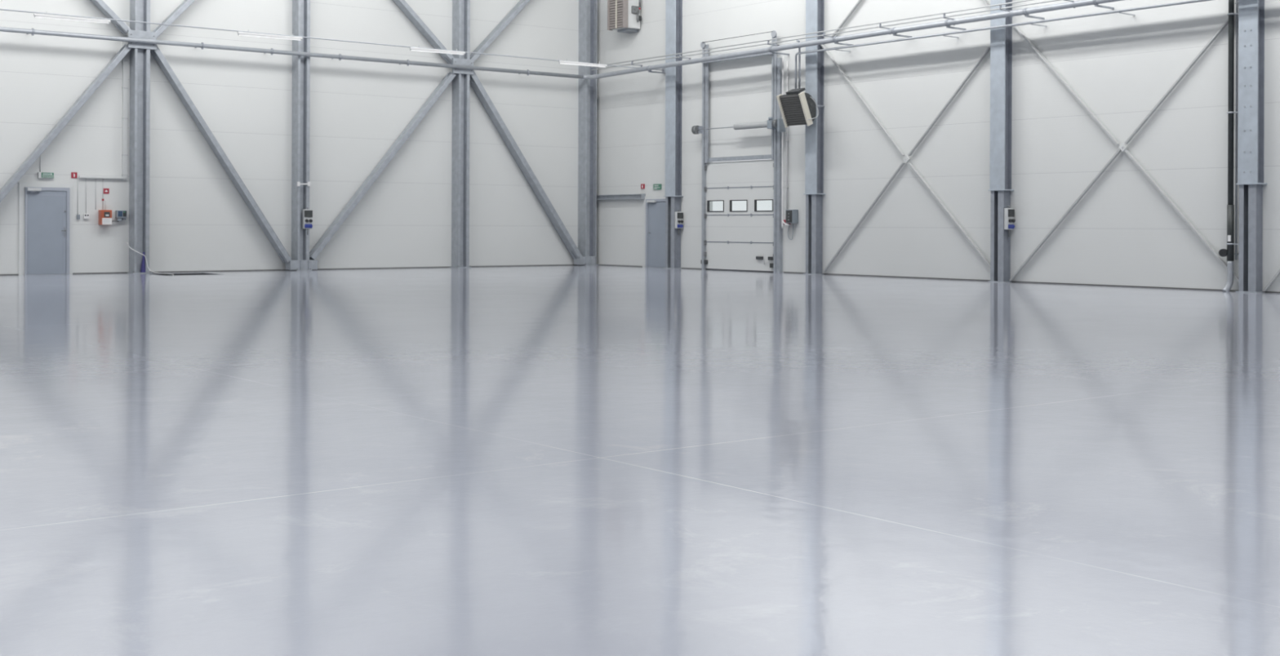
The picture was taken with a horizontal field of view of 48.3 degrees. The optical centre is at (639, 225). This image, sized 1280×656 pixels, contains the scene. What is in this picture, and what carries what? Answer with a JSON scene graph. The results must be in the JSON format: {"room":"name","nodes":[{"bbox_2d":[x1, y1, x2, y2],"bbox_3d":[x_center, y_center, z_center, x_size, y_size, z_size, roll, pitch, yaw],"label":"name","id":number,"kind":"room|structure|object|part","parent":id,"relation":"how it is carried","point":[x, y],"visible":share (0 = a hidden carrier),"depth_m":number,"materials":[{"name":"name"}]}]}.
{"room":"empty warehouse","nodes":[
{"label":"empty warehouse","id":0,"kind":"room"},
{"bbox_2d":[0,0,578,274],"bbox_3d":[-18.044,-4.587,30.950,42.400,11.500,0.200,0,0,-38],"label":"wall","id":1,"kind":"structure","parent":0,"point":[199,220],"depth_m":37.73,"materials":[{"name":"white metal"}]},
{"bbox_2d":[18,182,72,275],"bbox_3d":[-14.082,0.088,33.840,1.211,2.180,0.145,0,0,-38],"label":"door","id":2,"kind":"structure","parent":1,"relation":"in","point":[45,209],"depth_m":33.83,"materials":[{"name":"grey paint"}]},
{"bbox_2d":[37,155,53,178],"bbox_3d":[-14.104,-1.401,33.866,0.351,0.580,0.069,0,0,-38],"label":"exit sign","id":3,"kind":"object","parent":1,"relation":"attached to","point":[40,175],"visible":1,"depth_m":33.83,"materials":[{"name":"green plastic"}]},
{"bbox_3d":[-14.063,-1.182,33.862,0.278,0.126,0.006,0,0,-38],"label":"green panel","id":4,"kind":"part","parent":3,"relation":"part of","materials":[{"name":"green plastic"}]},
{"bbox_2d":[71,172,77,177],"bbox_3d":[-13.602,-1.197,34.293,0.136,0.138,0.015,0,0,-38],"label":"fire sign","id":5,"kind":"object","parent":1,"relation":"attached to","point":[73,175],"visible":1,"depth_m":34.29,"materials":[{"name":"red paint"}]},
{"bbox_2d":[83,213,88,218],"bbox_3d":[-13.372,-0.209,34.451,0.120,0.120,0.054,0,0,-38],"label":"wall socket","id":6,"kind":"object","parent":1,"relation":"attached to","point":[85,215],"visible":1,"depth_m":34.42,"materials":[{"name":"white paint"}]},
{"bbox_2d":[77,175,125,214],"bbox_3d":[-13.078,-0.720,34.670,1.138,0.934,0.070,0,0,-38],"label":"cable tray","id":7,"kind":"object","parent":1,"relation":"attached to","point":[80,176],"visible":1,"depth_m":34.59,"materials":[{"name":"white paint"}]},
{"bbox_2d":[79,175,125,178],"bbox_3d":[-13.063,-1.159,34.679,1.106,0.055,0.070,0,0,-38],"label":"tray","id":8,"kind":"object","parent":7,"relation":"on","point":[80,176],"depth_m":34.64,"materials":[{"name":"grey metal"}]},
{"bbox_2d":[103,188,109,194],"bbox_3d":[-13.007,-0.825,34.759,0.139,0.131,0.015,0,0,-38],"label":"fire sign","id":9,"kind":"object","parent":1,"relation":"attached to","point":[106,191],"visible":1,"depth_m":34.76,"materials":[{"name":"red paint"}]},
{"bbox_2d":[98,199,119,225],"bbox_3d":[-12.910,-0.320,34.712,0.460,0.634,0.212,0,0,-38],"label":"alarm box","id":10,"kind":"object","parent":1,"relation":"attached to","point":[104,215],"visible":1,"depth_m":34.58,"materials":[{"name":"orange metal"}]},
{"bbox_3d":[-12.992,-0.184,34.655,0.262,0.362,0.200,0,0,-38],"label":"casing","id":11,"kind":"part","parent":10,"relation":"part of","materials":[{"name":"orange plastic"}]},
{"bbox_3d":[-12.920,-0.090,34.580,0.231,0.159,0.008,0,0,-38],"label":"label panel","id":12,"kind":"part","parent":10,"relation":"part of","materials":[{"name":"white paint"}]},
{"bbox_2d":[115,210,126,221],"bbox_3d":[-12.705,-0.228,34.923,0.242,0.260,0.131,0,0,-38],"label":"control panel","id":13,"kind":"object","parent":1,"relation":"attached to","point":[119,215],"visible":1,"depth_m":34.87,"materials":[{"name":"grey paint"}]},
{"bbox_3d":[-12.708,-0.264,34.928,0.242,0.188,0.120,0,0,-38],"label":"casing","id":14,"kind":"part","parent":13,"relation":"part of","materials":[{"name":"grey plastic"}]},
{"bbox_2d":[121,41,128,180],"bbox_3d":[-12.643,-2.838,35.016,0.137,3.486,0.050,0,0,-38],"label":"cable riser","id":15,"kind":"object","parent":1,"relation":"attached to","point":[124,60],"visible":0.72,"depth_m":35.00,"materials":[{"name":"white paint"}]},
{"bbox_2d":[0,264,576,275],"bbox_3d":[-18.007,1.151,30.860,41.980,0.024,0.012,0,0,-38],"label":"baseboard","id":16,"kind":"structure","parent":1,"relation":"attached to","point":[553,264],"depth_m":38.20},
{"bbox_2d":[0,26,583,79],"bbox_3d":[-17.985,-4.512,30.517,40.960,0.170,0.554,0,0,-38],"label":"pipe","id":17,"kind":"object","parent":1,"relation":"attached to","point":[33,31],"visible":1,"depth_m":36.83,"materials":[{"name":"metal"}]},
{"bbox_2d":[0,8,665,72],"bbox_3d":[-15.830,-4.519,28.124,41.990,0.180,0.160,0,0,-38],"label":"rail","id":18,"kind":"object","parent":1,"relation":"attached to","point":[663,70],"visible":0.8,"depth_m":33.82,"materials":[{"name":"metal"}]},
{"bbox_2d":[33,11,111,24],"bbox_3d":[-12.287,-4.495,30.892,1.600,0.151,0.070,0,0,-38],"label":"fitting","id":19,"kind":"object","parent":18,"relation":"hanging from","point":[37,15],"visible":1,"depth_m":30.85,"materials":[{"name":"white paint"}]},
{"bbox_2d":[237,30,302,40],"bbox_3d":[-8.726,-4.482,33.674,1.600,0.151,0.070,0,0,-38],"label":"fitting","id":20,"kind":"object","parent":18,"relation":"hanging from","point":[239,33],"visible":1,"depth_m":33.63,"materials":[{"name":"white paint"}]},
{"bbox_2d":[408,45,465,55],"bbox_3d":[-5.172,-4.469,36.451,1.600,0.151,0.070,0,0,-38],"label":"fitting","id":21,"kind":"object","parent":18,"relation":"hanging from","point":[414,49],"visible":1,"depth_m":36.40,"materials":[{"name":"white paint"}]},
{"bbox_2d":[558,58,607,67],"bbox_3d":[-1.571,-4.455,39.264,1.600,0.151,0.070,0,0,-38],"label":"fitting","id":22,"kind":"object","parent":18,"relation":"hanging from","point":[561,62],"visible":1,"depth_m":39.23,"materials":[{"name":"white paint"}]},
{"bbox_2d":[0,265,1279,655],"bbox_3d":[-3.228,1.343,11.959,42.600,0.250,48.600,0,0,-38],"label":"floor","id":23,"kind":"structure","parent":0,"point":[555,460],"depth_m":7.17,"materials":[{"name":"concrete"}]},
{"bbox_2d":[126,0,156,273],"bbox_3d":[-12.284,-4.561,35.037,0.690,11.490,0.450,0,0,-38],"label":"steel column","id":24,"kind":"structure","parent":23,"relation":"on","point":[140,10],"depth_m":34.98,"materials":[{"name":"metal"}]},
{"bbox_2d":[0,44,131,202],"bbox_3d":[-14.217,-1.658,33.567,4.420,5.542,0.320,0,0,-38],"label":"brace","id":25,"kind":"object","parent":24,"relation":"attached to","point":[33,157],"visible":1,"depth_m":33.83,"materials":[{"name":"grey metal"}]},
{"bbox_2d":[89,0,130,34],"bbox_3d":[-14.797,-7.450,33.097,5.887,5.580,0.320,0,0,-38],"label":"brace","id":26,"kind":"object","parent":24,"relation":"attached to","point":[100,5],"visible":0.97,"depth_m":34.54,"materials":[{"name":"grey metal"}]},
{"bbox_3d":[-12.297,1.175,35.044,0.470,0.020,0.450,0,0,-38],"label":"plate","id":27,"kind":"part","parent":24,"relation":"part of","materials":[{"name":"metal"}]},
{"bbox_3d":[-12.256,-4.530,35.002,0.690,0.430,0.300,0,0,-38],"label":"gusset plate","id":28,"kind":"part","parent":24,"relation":"part of","materials":[{"name":"metal"}]},
{"bbox_2d":[140,252,145,272],"bbox_3d":[-12.186,0.925,35.009,0.150,0.520,0.150,0,0,-38],"label":"indigo sleeve","id":29,"kind":"object","parent":24,"relation":"on","point":[143,264],"visible":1,"depth_m":34.97,"materials":[{"name":"plastic"}]},
{"bbox_2d":[152,0,195,38],"bbox_3d":[-10.610,-6.571,36.371,3.811,4.036,0.344,0,0,-38],"label":"brace","id":30,"kind":"object","parent":24,"relation":"attached to","point":[185,4],"visible":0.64,"depth_m":35.45,"materials":[{"name":"grey metal"}]},
{"bbox_2d":[150,45,292,262],"bbox_3d":[-10.664,-1.746,36.343,3.733,5.463,0.344,0,0,-38],"label":"brace","id":31,"kind":"object","parent":24,"relation":"attached to","point":[157,54],"visible":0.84,"depth_m":36.24,"materials":[{"name":"grey metal"}]},
{"bbox_2d":[126,242,173,275],"bbox_3d":[-11.633,0.803,34.290,2.424,0.758,0.404,0,0,44],"label":"hose","id":32,"kind":"object","parent":23,"relation":"on","point":[126,242],"visible":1,"depth_m":34.77,"materials":[{"name":"grey rubber"}]},
{"bbox_2d":[151,272,226,275],"bbox_3d":[-10.992,1.311,34.427,1.470,0.246,1.470,0,0,-38],"label":"pit","id":33,"kind":"object","parent":23,"relation":"in","point":[197,273],"visible":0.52,"depth_m":35.02,"materials":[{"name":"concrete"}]},
{"bbox_2d":[284,0,317,271],"bbox_3d":[-8.931,-4.548,37.657,0.766,11.490,0.450,0,0,-38],"label":"steel column","id":34,"kind":"structure","parent":23,"relation":"on","point":[300,126],"depth_m":37.59,"materials":[{"name":"metal"}]},
{"bbox_2d":[302,207,312,235],"bbox_3d":[-8.745,-0.101,37.570,0.240,0.726,0.156,0,0,-38],"label":"box","id":35,"kind":"object","parent":34,"relation":"attached to","point":[307,214],"visible":1,"depth_m":37.53,"materials":[{"name":"white paint"}]},
{"bbox_2d":[309,71,456,260],"bbox_3d":[-7.042,-1.700,39.173,4.439,5.302,0.320,0,0,-38],"label":"brace","id":36,"kind":"object","parent":34,"relation":"attached to","point":[356,198],"visible":0.96,"depth_m":39.02,"materials":[{"name":"grey metal"}]},
{"bbox_2d":[449,0,473,267],"bbox_3d":[-5.129,-4.534,40.628,0.670,11.490,0.450,0,0,-38],"label":"steel column","id":37,"kind":"structure","parent":23,"relation":"on","point":[460,8],"depth_m":40.60,"materials":[{"name":"metal"}]},
{"bbox_2d":[392,0,453,64],"bbox_3d":[-7.013,-6.614,39.181,4.471,4.166,0.320,0,0,-38],"label":"brace","id":38,"kind":"object","parent":37,"relation":"attached to","point":[402,5],"visible":0.79,"depth_m":39.84,"materials":[{"name":"grey metal"}]},
{"bbox_3d":[-5.101,-4.504,40.592,0.670,0.430,0.300,0,0,-38],"label":"gusset plate","id":39,"kind":"part","parent":37,"relation":"part of","materials":[{"name":"metal"}]},
{"bbox_2d":[470,0,530,62],"bbox_3d":[-3.358,-6.644,42.037,3.985,4.051,0.344,0,0,-38],"label":"brace","id":40,"kind":"object","parent":37,"relation":"attached to","point":[521,5],"visible":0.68,"depth_m":41.35,"materials":[{"name":"grey metal"}]},
{"bbox_2d":[573,0,598,265],"bbox_3d":[-1.641,-4.521,43.353,0.677,11.490,0.450,0,0,-38],"label":"steel column","id":41,"kind":"structure","parent":23,"relation":"on","point":[588,9],"depth_m":43.36,"materials":[{"name":"metal"}]},
{"bbox_2d":[470,71,582,259],"bbox_3d":[-3.390,-1.684,42.026,3.979,5.443,0.344,0,0,-38],"label":"brace","id":42,"kind":"object","parent":41,"relation":"attached to","point":[475,83],"visible":0.92,"depth_m":41.93,"materials":[{"name":"grey metal"}]},
{"bbox_2d":[663,0,683,268],"bbox_3d":[0.964,-4.511,40.488,0.300,11.490,0.510,0,0,-38],"label":"steel column","id":43,"kind":"structure","parent":23,"relation":"on","point":[673,8],"depth_m":40.45,"materials":[{"name":"grey metal"}]},
{"bbox_3d":[0.872,-5.542,40.439,0.030,9.430,0.430,0,0,-38],"label":"cladding plate","id":44,"kind":"part","parent":43,"relation":"part of","materials":[{"name":"grey metal"}]},
{"bbox_3d":[1.022,0.209,40.423,0.220,2.010,0.125,0,0,-38],"label":"web casing","id":45,"kind":"part","parent":43,"relation":"part of","materials":[{"name":"grey paint"}]},
{"bbox_2d":[675,209,683,234],"bbox_3d":[1.115,-0.084,40.298,0.220,0.683,0.155,0,0,-38],"label":"box","id":46,"kind":"object","parent":43,"relation":"attached to","point":[678,215],"visible":1,"depth_m":40.27,"materials":[{"name":"white paint"}]},
{"bbox_2d":[803,0,825,275],"bbox_3d":[4.425,-4.499,36.058,0.300,11.490,0.478,0,0,-38],"label":"steel column","id":47,"kind":"structure","parent":23,"relation":"on","point":[815,9],"depth_m":36.02,"materials":[{"name":"grey metal"}]},
{"bbox_3d":[4.334,-5.519,36.009,0.030,9.450,0.398,0,0,-38],"label":"cladding plate","id":48,"kind":"part","parent":47,"relation":"part of","materials":[{"name":"grey metal"}]},
{"bbox_3d":[4.391,1.236,36.073,0.300,0.020,0.438,0,0,-38],"label":"plate","id":49,"kind":"part","parent":47,"relation":"part of","materials":[{"name":"metal"}]},
{"bbox_3d":[4.411,-0.781,36.058,0.300,0.025,0.478,0,0,-38],"label":"cap plate","id":50,"kind":"part","parent":47,"relation":"part of","materials":[{"name":"grey metal"}]},
{"bbox_3d":[4.473,0.232,36.006,0.220,1.990,0.125,0,0,-38],"label":"web casing","id":51,"kind":"part","parent":47,"relation":"part of","materials":[{"name":"grey paint"}]},
{"bbox_2d":[820,44,904,155],"bbox_3d":[5.411,-3.112,34.918,0.080,2.944,2.768,0,0,-38],"label":"brace","id":52,"kind":"object","parent":47,"relation":"attached to","point":[835,63],"visible":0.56,"depth_m":34.82,"materials":[{"name":"paint"}]},
{"bbox_2d":[987,0,1013,282],"bbox_3d":[7.988,-4.486,31.497,0.300,11.490,0.470,0,0,-38],"label":"steel column","id":53,"kind":"structure","parent":23,"relation":"on","point":[1001,39],"depth_m":31.46,"materials":[{"name":"grey metal"}]},
{"bbox_3d":[7.897,-5.506,31.448,0.030,9.450,0.390,0,0,-38],"label":"cladding plate","id":54,"kind":"part","parent":53,"relation":"part of","materials":[{"name":"grey metal"}]},
{"bbox_3d":[7.955,1.249,31.513,0.300,0.020,0.430,0,0,-38],"label":"plate","id":55,"kind":"part","parent":53,"relation":"part of","materials":[{"name":"metal"}]},
{"bbox_3d":[7.974,-0.768,31.497,0.300,0.025,0.470,0,0,-38],"label":"cap plate","id":56,"kind":"part","parent":53,"relation":"part of","materials":[{"name":"grey metal"}]},
{"bbox_3d":[8.034,0.245,31.448,0.220,1.990,0.125,0,0,-38],"label":"web casing","id":57,"kind":"part","parent":53,"relation":"part of","materials":[{"name":"grey paint"}]},
{"bbox_2d":[1004,205,1015,236],"bbox_3d":[8.127,-0.079,31.323,0.220,0.683,0.155,0,0,-38],"label":"box","id":58,"kind":"object","parent":53,"relation":"attached to","point":[1009,213],"visible":1,"depth_m":31.29,"materials":[{"name":"white paint"}]},
{"bbox_2d":[1009,149,1121,280],"bbox_3d":[9.002,-0.160,30.309,0.086,2.792,2.754,0,0,-38],"label":"brace","id":59,"kind":"object","parent":53,"relation":"attached to","point":[1118,151],"visible":1,"depth_m":30.23,"materials":[{"name":"paint"}]},
{"bbox_2d":[1235,0,1267,293],"bbox_3d":[11.560,-4.472,26.925,0.300,11.490,0.460,0,0,-38],"label":"steel column","id":60,"kind":"structure","parent":23,"relation":"on","point":[1251,12],"depth_m":26.89,"materials":[{"name":"grey metal"}]},
{"bbox_2d":[1124,150,1238,282],"bbox_3d":[10.695,-0.194,28.142,0.086,2.670,2.540,0,0,-38],"label":"brace","id":61,"kind":"object","parent":60,"relation":"attached to","point":[1126,152],"visible":1,"depth_m":28.16,"materials":[{"name":"paint"}]},
{"bbox_2d":[1218,0,1239,291],"bbox_3d":[11.307,-4.449,27.243,0.441,11.519,0.184,0,0,28],"label":"downpipe","id":62,"kind":"object","parent":60,"relation":"attached to","point":[1229,252],"visible":0.98,"depth_m":27.22,"materials":[{"name":"grey plastic"}]},
{"bbox_3d":[11.178,0.533,27.325,0.150,0.150,0.102,0,0,41],"label":"valve knob","id":63,"kind":"part","parent":62,"relation":"part of","materials":[{"name":"black plastic"}]},
{"bbox_3d":[11.469,-5.503,26.876,0.030,9.430,0.380,0,0,-38],"label":"cladding plate","id":64,"kind":"part","parent":60,"relation":"part of","materials":[{"name":"grey metal"}]},
{"bbox_3d":[11.527,1.263,26.941,0.300,0.020,0.420,0,0,-38],"label":"plate","id":65,"kind":"part","parent":60,"relation":"part of","materials":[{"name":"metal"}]},
{"bbox_3d":[11.546,-0.775,26.925,0.300,0.025,0.460,0,0,-38],"label":"cap plate","id":66,"kind":"part","parent":60,"relation":"part of","materials":[{"name":"grey metal"}]},
{"bbox_3d":[11.603,0.248,26.880,0.220,2.010,0.125,0,0,-38],"label":"web casing","id":67,"kind":"part","parent":60,"relation":"part of","materials":[{"name":"grey paint"}]},
{"bbox_2d":[1262,269,1279,291],"bbox_3d":[12.014,0.677,26.450,0.086,1.144,0.911,0,0,-38],"label":"brace","id":68,"kind":"object","parent":60,"relation":"attached to","point":[1270,283],"visible":1,"depth_m":26.67,"materials":[{"name":"paint"}]},
{"bbox_2d":[596,0,1279,292],"bbox_3d":[13.421,-4.470,24.949,0.200,11.500,47.999,0,0,-38],"label":"wall","id":69,"kind":"structure","parent":0,"point":[1122,231],"depth_m":32.52,"materials":[{"name":"white metal"}]},
{"bbox_2d":[596,193,645,199],"bbox_3d":[-0.610,-0.835,42.607,0.150,0.164,2.312,0,0,-38],"label":"steel beam","id":70,"kind":"structure","parent":69,"relation":"attached to","point":[642,196],"depth_m":42.52,"materials":[{"name":"grey metal"}]},
{"bbox_3d":[0.098,-0.832,41.701,0.150,0.164,0.012,0,0,-38],"label":"plate","id":71,"kind":"part","parent":70,"relation":"part of","materials":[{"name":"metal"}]},
{"bbox_2d":[607,0,641,33],"bbox_3d":[-0.417,-6.260,41.931,0.710,1.140,0.878,0,0,-38],"label":"heater","id":72,"kind":"object","parent":69,"relation":"attached to","point":[624,16],"visible":1,"depth_m":41.74,"materials":[{"name":"metal"}]},
{"bbox_3d":[-0.885,-6.287,42.090,0.170,1.090,0.050,0,0,-38],"label":"frame","id":73,"kind":"part","parent":72,"relation":"part of","materials":[{"name":"beige metal"}]},
{"bbox_2d":[609,0,622,29],"bbox_3d":[-0.659,-6.286,41.793,0.020,1.050,0.698,0,0,-38],"label":"grille","id":74,"kind":"object","parent":72,"relation":"attached to","point":[615,6],"depth_m":41.76,"materials":[{"name":"beige metal"}]},
{"bbox_3d":[-0.425,-6.285,41.502,0.170,1.090,0.050,0,0,-38],"label":"frame","id":75,"kind":"part","parent":72,"relation":"part of","materials":[{"name":"beige metal"}]},
{"bbox_2d":[643,195,665,267],"bbox_3d":[0.457,0.197,41.236,0.150,2.070,1.291,0,0,-38],"label":"door","id":76,"kind":"structure","parent":69,"relation":"in","point":[654,206],"depth_m":41.31,"materials":[{"name":"grey paint"}]},
{"bbox_2d":[653,184,661,189],"bbox_3d":[0.501,-1.104,41.279,0.034,0.156,0.351,0,0,-38],"label":"exit sign","id":77,"kind":"object","parent":69,"relation":"attached to","point":[655,186],"visible":1,"depth_m":41.26,"materials":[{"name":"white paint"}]},
{"bbox_2d":[691,30,785,272],"bbox_3d":[2.648,-1.919,38.230,0.430,6.319,3.439,0,0,-38],"label":"door","id":78,"kind":"structure","parent":69,"relation":"in","point":[750,240],"depth_m":38.24,"materials":[{"name":"white metal"}]},
{"bbox_3d":[1.788,-1.873,39.542,0.150,6.220,0.110,0,0,-38],"label":"post","id":79,"kind":"part","parent":78,"relation":"part of","materials":[{"name":"metal"}]},
{"bbox_3d":[2.605,-4.550,38.339,0.120,0.180,2.780,0,0,-38],"label":"cross rail","id":80,"kind":"part","parent":78,"relation":"part of","materials":[{"name":"metal"}]},
{"bbox_3d":[2.709,0.840,38.436,0.045,0.728,2.820,0,0,-38],"label":"panel","id":81,"kind":"part","parent":78,"relation":"part of","materials":[{"name":"white metal"}]},
{"bbox_3d":[2.717,-1.370,38.436,0.045,0.708,2.820,0,0,-38],"label":"panel","id":82,"kind":"part","parent":78,"relation":"part of","materials":[{"name":"white metal"}]},
{"bbox_3d":[2.715,-0.640,38.436,0.045,0.728,2.820,0,0,-38],"label":"panel","id":83,"kind":"part","parent":78,"relation":"part of","materials":[{"name":"white metal"}]},
{"bbox_3d":[2.712,0.100,38.436,0.045,0.728,2.820,0,0,-38],"label":"panel","id":84,"kind":"part","parent":78,"relation":"part of","materials":[{"name":"white metal"}]},
{"bbox_3d":[3.529,-2.601,37.001,0.300,0.390,0.420,0,0,-38],"label":"gear motor","id":85,"kind":"part","parent":78,"relation":"part of","materials":[{"name":"grey metal"}]},
{"bbox_3d":[3.607,-1.871,37.213,0.150,6.229,0.200,0,0,-38],"label":"post","id":86,"kind":"part","parent":78,"relation":"part of","materials":[{"name":"metal"}]},
{"bbox_2d":[781,56,790,228],"bbox_3d":[3.781,-2.132,36.862,0.254,4.448,0.121,0,0,39],"label":"conduit","id":87,"kind":"object","parent":78,"relation":"attached to","point":[783,223],"visible":0.94,"depth_m":36.89,"materials":[{"name":"metal"}]},
{"bbox_2d":[785,61,788,209],"bbox_3d":[3.824,-2.223,37.015,0.055,4.065,0.060,0,0,-38],"label":"conduit","id":88,"kind":"object","parent":69,"relation":"attached to","point":[787,141],"visible":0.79,"depth_m":37.00,"materials":[{"name":"metal"}]},
{"bbox_2d":[783,215,793,239],"bbox_3d":[3.844,0.067,36.886,0.170,0.641,0.300,0,0,-38],"label":"plug","id":89,"kind":"object","parent":69,"relation":"attached to","point":[784,216],"visible":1,"depth_m":36.90,"materials":[{"name":"white paint"}]},
{"bbox_2d":[786,209,798,223],"bbox_3d":[3.906,-0.221,36.758,0.230,0.350,0.263,0,0,-38],"label":"control box","id":90,"kind":"object","parent":69,"relation":"attached to","point":[792,215],"visible":1,"depth_m":36.67,"materials":[{"name":"metal"}]},
{"bbox_3d":[3.834,-0.221,36.702,0.012,0.308,0.221,0,0,-38],"label":"door","id":91,"kind":"part","parent":90,"relation":"part of","materials":[{"name":"grey plastic"}]},
{"bbox_2d":[776,88,824,128],"bbox_3d":[4.098,-2.936,35.846,1.063,0.960,0.840,0,0,-38],"label":"heater","id":92,"kind":"object","parent":69,"relation":"attached to","point":[796,108],"visible":1,"depth_m":35.56,"materials":[{"name":"grey paint"}]},
{"bbox_3d":[3.620,-2.877,35.974,0.170,0.840,0.050,-27,16,-35],"label":"frame","id":93,"kind":"part","parent":92,"relation":"part of","materials":[{"name":"white metal"}]},
{"bbox_2d":[779,93,806,125],"bbox_3d":[3.860,-2.874,35.660,0.020,0.800,0.740,-27,16,-35],"label":"grille","id":94,"kind":"object","parent":92,"relation":"attached to","point":[793,107],"depth_m":35.64,"materials":[{"name":"black metal"}]},
{"bbox_3d":[4.006,-2.949,35.774,0.380,0.800,0.740,-27,16,-35],"label":"casing","id":95,"kind":"part","parent":92,"relation":"part of","materials":[{"name":"black metal"}]},
{"bbox_3d":[4.106,-2.875,35.352,0.170,0.840,0.050,-27,16,-35],"label":"frame","id":96,"kind":"part","parent":92,"relation":"part of","materials":[{"name":"white metal"}]},
{"bbox_2d":[808,97,818,119],"bbox_3d":[4.307,-2.891,35.473,0.417,0.597,0.090,0,0,-38],"label":"cable","id":97,"kind":"object","parent":92,"relation":"attached to","point":[811,97],"visible":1,"depth_m":35.52,"materials":[{"name":"white paint"}]},
{"bbox_2d":[831,0,862,36],"bbox_3d":[5.389,-5.484,34.958,0.086,1.638,1.929,0,0,-38],"label":"brace","id":98,"kind":"object","parent":69,"relation":"attached to","point":[859,2],"visible":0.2,"depth_m":35.25,"materials":[{"name":"paint"}]},
{"bbox_2d":[582,0,1124,79],"bbox_3d":[13.079,-4.521,24.599,0.770,0.438,47.270,0,0,-38],"label":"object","id":99,"kind":"object","parent":69,"relation":"attached to","point":[1026,11],"visible":0.98,"depth_m":33.76,"materials":[{"name":"metal"}]},
{"bbox_2d":[591,0,1075,71],"bbox_3d":[13.017,-4.638,24.062,0.410,0.490,46.500,0,0,-38],"label":"rail","id":100,"kind":"object","parent":99,"relation":"attached to","point":[1000,8],"visible":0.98,"depth_m":34.19,"materials":[{"name":"grey metal"}]},
{"bbox_2d":[822,162,905,273],"bbox_3d":[5.439,-0.141,34.869,0.086,2.700,2.656,0,0,-38],"label":"brace","id":101,"kind":"object","parent":69,"relation":"attached to","point":[902,164],"visible":1,"depth_m":34.80,"materials":[{"name":"paint"}]},
{"bbox_2d":[902,155,910,163],"bbox_3d":[6.304,-1.557,33.764,0.065,0.180,0.180,0,0,-38],"label":"plate","id":102,"kind":"object","parent":69,"relation":"attached to","point":[906,158],"visible":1,"depth_m":33.73,"materials":[{"name":"white paint"}]},
{"bbox_2d":[598,264,1279,293],"bbox_3d":[13.322,1.266,24.876,0.012,0.026,47.980,0,0,-38],"label":"baseboard","id":103,"kind":"structure","parent":69,"relation":"attached to","point":[598,264],"depth_m":31.04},
{"bbox_2d":[907,162,990,267],"bbox_3d":[7.104,-0.252,32.738,0.086,2.460,2.468,0,0,-38],"label":"brace","id":104,"kind":"object","parent":69,"relation":"attached to","point":[910,164],"visible":1,"depth_m":32.70,"materials":[{"name":"paint"}]},
{"bbox_2d":[907,47,990,155],"bbox_3d":[7.088,-2.800,32.771,0.086,2.352,2.373,0,0,-38],"label":"brace","id":105,"kind":"object","parent":69,"relation":"attached to","point":[988,50],"visible":1,"depth_m":32.71,"materials":[{"name":"paint"}]},
{"bbox_2d":[982,0,990,9],"bbox_3d":[7.450,-5.556,32.321,0.086,1.663,1.444,0,0,-38],"label":"brace","id":106,"kind":"object","parent":69,"relation":"attached to","point":[985,2],"visible":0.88,"depth_m":31.90,"materials":[{"name":"paint"}]},
{"bbox_2d":[795,0,1213,93],"bbox_3d":[15.889,-3.937,21.134,0.604,1.383,38.346,0,0,-38],"label":"gas pipe","id":107,"kind":"object","parent":69,"relation":"attached to","point":[1119,11],"visible":0.85,"depth_m":31.38,"materials":[{"name":"metal"}]},
{"bbox_2d":[1011,22,1119,145],"bbox_3d":[9.008,-3.042,30.315,0.080,2.796,2.662,0,0,-38],"label":"brace","id":108,"kind":"object","parent":69,"relation":"attached to","point":[1016,28],"visible":0.87,"depth_m":30.23,"materials":[{"name":"paint"}]},
{"bbox_2d":[1119,142,1128,151],"bbox_3d":[9.884,-1.591,29.182,0.065,0.180,0.180,0,0,-38],"label":"plate","id":109,"kind":"object","parent":69,"relation":"attached to","point":[1122,147],"visible":1,"depth_m":29.17,"materials":[{"name":"white paint"}]},
{"bbox_2d":[1124,18,1228,144],"bbox_3d":[10.631,-2.824,28.236,0.086,2.350,2.304,0,0,-38],"label":"brace","id":110,"kind":"object","parent":69,"relation":"attached to","point":[1226,22],"visible":1,"depth_m":28.20,"materials":[{"name":"paint"}]},
{"bbox_2d":[1234,0,1239,260],"bbox_3d":[11.426,-4.754,27.273,0.085,10.848,0.060,0,0,-38],"label":"conduit","id":111,"kind":"object","parent":69,"relation":"attached to","point":[1237,2],"visible":0.86,"depth_m":27.25,"materials":[{"name":"metal"}]}
]}

